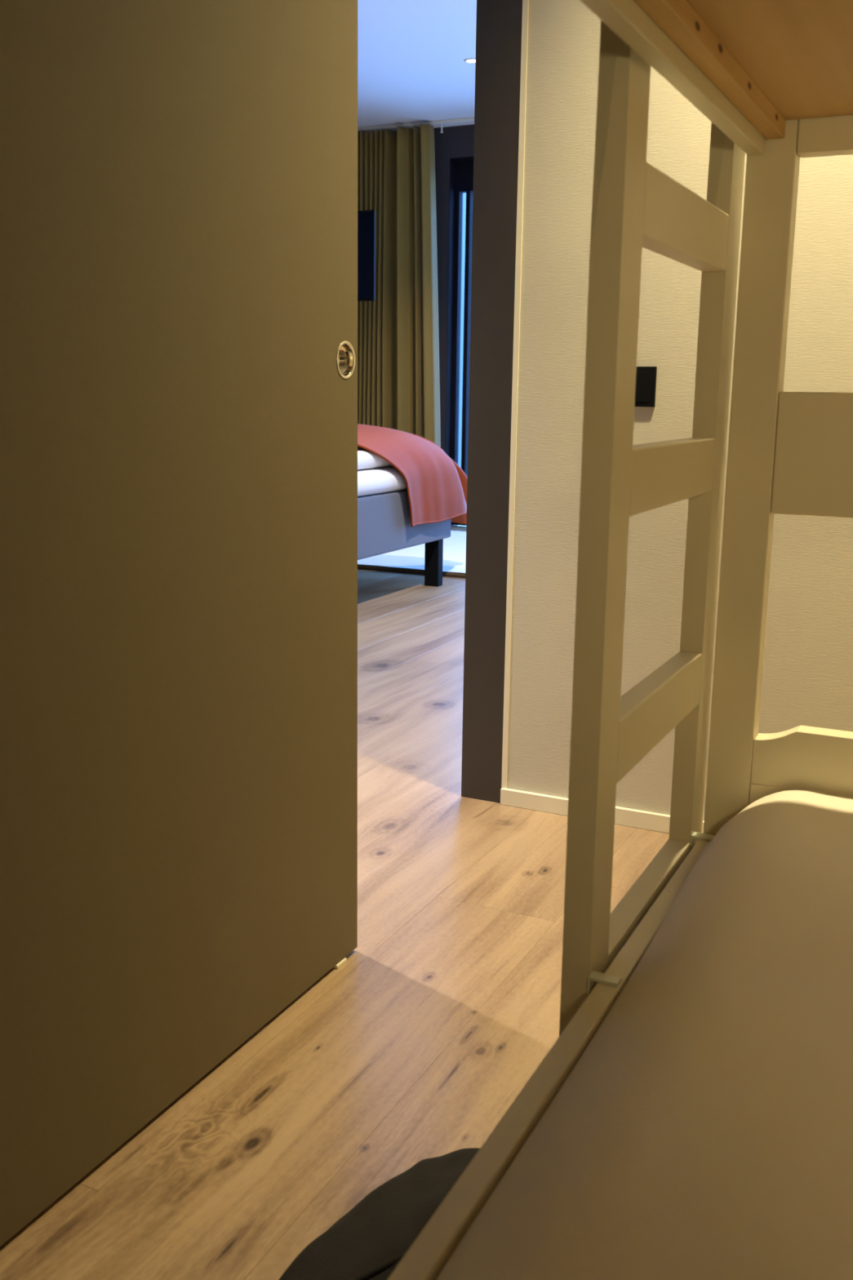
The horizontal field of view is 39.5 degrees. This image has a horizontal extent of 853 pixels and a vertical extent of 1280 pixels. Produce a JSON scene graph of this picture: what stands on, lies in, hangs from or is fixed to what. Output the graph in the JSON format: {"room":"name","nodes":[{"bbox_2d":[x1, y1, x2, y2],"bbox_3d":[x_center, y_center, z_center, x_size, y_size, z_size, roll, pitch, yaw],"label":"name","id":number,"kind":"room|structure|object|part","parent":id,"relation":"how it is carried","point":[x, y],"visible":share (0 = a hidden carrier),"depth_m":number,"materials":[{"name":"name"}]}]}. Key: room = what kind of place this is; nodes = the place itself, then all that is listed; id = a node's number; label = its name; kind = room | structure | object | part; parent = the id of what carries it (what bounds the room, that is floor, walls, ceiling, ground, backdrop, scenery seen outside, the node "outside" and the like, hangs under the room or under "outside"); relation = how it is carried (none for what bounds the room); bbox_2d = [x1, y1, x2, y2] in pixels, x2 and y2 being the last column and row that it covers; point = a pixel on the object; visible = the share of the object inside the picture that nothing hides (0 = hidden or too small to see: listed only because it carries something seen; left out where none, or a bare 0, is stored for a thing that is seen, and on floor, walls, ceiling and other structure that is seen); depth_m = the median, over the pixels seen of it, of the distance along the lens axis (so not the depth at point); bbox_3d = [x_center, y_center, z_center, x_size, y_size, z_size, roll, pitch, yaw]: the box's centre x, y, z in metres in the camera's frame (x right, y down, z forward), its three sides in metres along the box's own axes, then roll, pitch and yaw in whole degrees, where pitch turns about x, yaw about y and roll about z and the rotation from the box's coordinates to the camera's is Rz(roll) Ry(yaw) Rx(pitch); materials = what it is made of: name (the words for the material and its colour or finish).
{"room":"bunk bedroom","nodes":[
{"label":"bunk bedroom","id":0,"kind":"room"},
{"bbox_2d":[0,525,669,1279],"bbox_3d":[-0.462,0.138,4.223,5.920,0.120,8.700,6,13,25],"label":"floor","id":1,"kind":"structure","parent":0,"point":[406,1052],"depth_m":1.79,"materials":[{"name":"brown wood"}]},
{"bbox_2d":[278,1147,479,1279],"bbox_3d":[-0.053,0.681,1.202,0.224,0.068,0.600,6,13,25],"label":"cloth bag","id":2,"kind":"object","parent":1,"relation":"on","point":[370,1241],"visible":0.52,"depth_m":1.29,"materials":[{"name":"black fabric"}]},
{"bbox_2d":[357,466,451,586],"bbox_3d":[-1.125,-0.489,5.397,1.806,0.607,2.040,6,13,25],"label":"double bed","id":3,"kind":"object","parent":1,"relation":"on","point":[384,516],"visible":0.08,"depth_m":5.32,"materials":[{"name":"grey fabric"}]},
{"bbox_2d":[357,446,392,469],"bbox_3d":[-1.000,-0.884,5.594,1.745,0.085,1.320,6,13,25],"label":"duvet","id":4,"kind":"object","parent":3,"relation":"on","point":[366,459],"visible":0.06,"depth_m":5.18,"materials":[{"name":"white fabric"}]},
{"bbox_2d":[357,423,467,527],"bbox_3d":[-0.693,-0.806,5.838,1.685,0.558,1.426,4,12,15],"label":"throw","id":5,"kind":"object","parent":4,"relation":"on","point":[437,486],"visible":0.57,"depth_m":5.56,"materials":[{"name":"pink fabric"}]},
{"bbox_3d":[-1.120,-0.732,5.344,1.801,0.109,2.020,6,13,25],"label":"bed mattress","id":6,"kind":"part","parent":3,"relation":"part of","materials":[{"name":"white fabric"}]},
{"bbox_3d":[0.036,-0.385,5.885,0.075,0.232,0.055,6,13,25],"label":"leg","id":7,"kind":"part","parent":3,"relation":"part of","materials":[{"name":"black wood"}]},
{"bbox_2d":[357,530,466,577],"bbox_3d":[0.664,-0.476,6.851,3.920,0.027,1.711,6,13,25],"label":"rug","id":8,"kind":"object","parent":1,"relation":"on","point":[411,559],"visible":0.11,"depth_m":6.60,"materials":[{"name":"white fabric"}]},
{"bbox_2d":[386,0,852,1279],"bbox_3d":[0.377,0.050,0.512,0.895,1.600,2.188,6,13,25],"label":"bunk bed","id":9,"kind":"object","parent":1,"relation":"on","point":[775,77],"visible":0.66,"depth_m":1.45,"materials":[{"name":"beige paint"}]},
{"bbox_3d":[-0.046,0.524,0.753,0.024,0.163,1.998,6,13,25],"label":"rail","id":10,"kind":"part","parent":9,"relation":"part of","materials":[{"name":"beige paint"}]},
{"bbox_2d":[435,788,852,1279],"bbox_3d":[0.345,0.483,0.553,0.845,0.174,1.994,6,13,25],"label":"mattress","id":11,"kind":"object","parent":9,"relation":"on","point":[704,1130],"visible":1,"depth_m":0.87,"materials":[{"name":"beige fabric"}]},
{"bbox_2d":[559,20,745,1035],"bbox_3d":[0.281,-0.038,1.366,0.062,1.420,0.512,6,13,25],"label":"ladder","id":12,"kind":"object","parent":9,"relation":"attached to","point":[636,206],"visible":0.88,"depth_m":1.21,"materials":[{"name":"beige paint"}]},
{"bbox_3d":[-0.034,-0.499,0.538,0.020,0.186,1.998,6,13,25],"label":"rail","id":13,"kind":"part","parent":9,"relation":"part of","materials":[{"name":"beige paint"}]},
{"bbox_3d":[0.418,-0.165,1.538,0.058,1.600,0.036,6,13,25],"label":"post","id":14,"kind":"part","parent":9,"relation":"part of","materials":[{"name":"beige paint"}]},
{"bbox_3d":[0.781,0.300,1.432,0.778,0.143,0.002,6,13,25],"label":"rail","id":15,"kind":"part","parent":9,"relation":"part of","materials":[{"name":"beige paint"}]},
{"bbox_3d":[0.796,-0.199,1.344,0.778,0.152,0.032,6,13,25],"label":"cross rail","id":16,"kind":"part","parent":9,"relation":"part of","materials":[{"name":"beige paint"}]},
{"bbox_3d":[0.801,-0.608,1.258,0.778,0.127,0.032,6,13,25],"label":"cross rail","id":17,"kind":"part","parent":9,"relation":"part of","materials":[{"name":"beige paint"}]},
{"bbox_2d":[357,0,476,132],"bbox_3d":[-0.434,-2.606,3.666,5.890,0.120,8.670,6,13,25],"label":"ceiling","id":18,"kind":"structure","parent":0,"point":[411,54],"depth_m":6.38,"materials":[{"name":"white paint"}]},
{"bbox_2d":[357,117,474,133],"bbox_3d":[1.273,-3.233,7.231,5.480,0.076,0.030,6,13,25],"label":"track","id":19,"kind":"object","parent":18,"relation":"attached to","point":[466,119],"visible":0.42,"depth_m":7.83,"materials":[{"name":"white metal"}]},
{"bbox_2d":[357,124,440,447],"bbox_3d":[-0.564,-2.153,8.325,1.475,2.632,0.187,6,13,23],"label":"curtain","id":20,"kind":"object","parent":19,"relation":"hanging from","point":[398,383],"visible":0.29,"depth_m":8.07,"materials":[{"name":"green fabric"}]},
{"bbox_2d":[463,57,475,63],"bbox_3d":[0.246,-3.099,6.353,0.090,0.004,0.090,6,13,25],"label":"recessed light","id":21,"kind":"object","parent":18,"relation":"in","point":[472,60],"visible":0.71,"depth_m":6.35,"materials":[{"name":"white paint"}]},
{"bbox_2d":[433,124,474,525],"bbox_3d":[1.421,-1.998,7.721,5.620,2.692,0.180,6,13,25],"label":"wall","id":22,"kind":"structure","parent":0,"point":[456,141],"depth_m":8.08,"materials":[{"name":"grey paint"}]},
{"bbox_2d":[445,156,473,457],"bbox_3d":[1.566,-1.881,7.628,3.116,2.480,0.098,6,13,25],"label":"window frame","id":23,"kind":"structure","parent":22,"relation":"in","point":[452,196],"depth_m":8.22,"materials":[{"name":"black"}]},
{"bbox_2d":[450,160,473,525],"bbox_3d":[1.599,-1.894,7.694,3.116,2.480,0.070,6,13,25],"label":"window","id":24,"kind":"structure","parent":22,"relation":"in","point":[464,169],"depth_m":8.26,"materials":[{"name":"black"}]},
{"bbox_3d":[0.248,-1.977,8.348,0.054,2.220,0.008,6,13,25],"label":"pane","id":25,"kind":"part","parent":24,"relation":"part of","materials":[{"name":"clear glass"}]},
{"bbox_2d":[454,192,466,525],"bbox_3d":[0.699,-2.394,9.872,0.140,2.660,3.110,6,13,25],"label":"window pane","id":26,"kind":"object","parent":24,"relation":"in","point":[464,193],"depth_m":8.80,"materials":[{"name":"clear glass"}]},
{"bbox_3d":[0.962,-1.898,8.012,1.472,2.220,0.008,6,13,25],"label":"pane","id":27,"kind":"part","parent":24,"relation":"part of","materials":[{"name":"clear glass"}]},
{"bbox_2d":[506,0,852,820],"bbox_3d":[0.894,-0.860,2.249,1.708,2.680,0.100,6,13,25],"label":"wall partition","id":28,"kind":"structure","parent":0,"point":[807,673],"depth_m":2.47,"materials":[{"name":"white paint"}]},
{"bbox_2d":[461,0,522,803],"bbox_3d":[0.143,-0.648,2.604,0.103,2.100,0.003,6,13,25],"label":"door frame","id":29,"kind":"structure","parent":28,"relation":"attached to","point":[499,22],"depth_m":2.62,"materials":[{"name":"grey wood"}]},
{"bbox_2d":[501,0,528,788],"bbox_3d":[0.197,-0.759,2.555,0.012,2.261,0.004,6,13,25],"label":"trim","id":30,"kind":"structure","parent":28,"relation":"attached to","point":[525,2],"depth_m":2.59,"materials":[{"name":"beige paint"}]},
{"bbox_2d":[500,787,704,833],"bbox_3d":[0.899,0.447,2.450,1.606,0.039,0.012,6,13,25],"label":"baseboard","id":31,"kind":"structure","parent":28,"relation":"attached to","point":[629,817],"depth_m":2.72,"materials":[{"name":"beige paint"}]},
{"bbox_2d":[634,366,657,407],"bbox_3d":[0.438,-0.529,2.479,0.082,0.082,0.010,6,13,25],"label":"light switch","id":32,"kind":"object","parent":28,"relation":"attached to","point":[646,376],"visible":0.53,"depth_m":2.47,"materials":[{"name":"black plastic"}]},
{"bbox_3d":[-3.010,-1.530,5.223,0.150,2.692,8.550,6,13,25],"label":"wall","id":33,"kind":"structure","parent":0,"visible":0},
{"bbox_2d":[357,209,375,301],"bbox_3d":[-0.864,-2.546,7.941,1.207,0.562,0.082,6,13,25],"label":"television","id":34,"kind":"object","parent":33,"relation":"attached to","point":[366,219],"visible":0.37,"depth_m":7.67,"materials":[{"name":"black plastic"}]},
{"bbox_3d":[-0.543,-0.646,1.143,0.101,2.680,3.178,6,13,25],"label":"sliding door","id":35,"kind":"structure","parent":0,"visible":0},
{"bbox_2d":[0,0,357,1246],"bbox_3d":[-0.163,-0.527,1.744,0.053,2.210,1.826,6,13,25],"label":"door","id":36,"kind":"structure","parent":35,"relation":"attached to","point":[179,178],"depth_m":1.47,"materials":[{"name":"beige laminate"}]},
{"bbox_3d":[-0.129,-0.429,1.816,0.015,0.057,0.057,6,13,25],"label":"recessed pull","id":37,"kind":"part","parent":36,"relation":"part of","materials":[{"name":"silver metal"}]}
]}

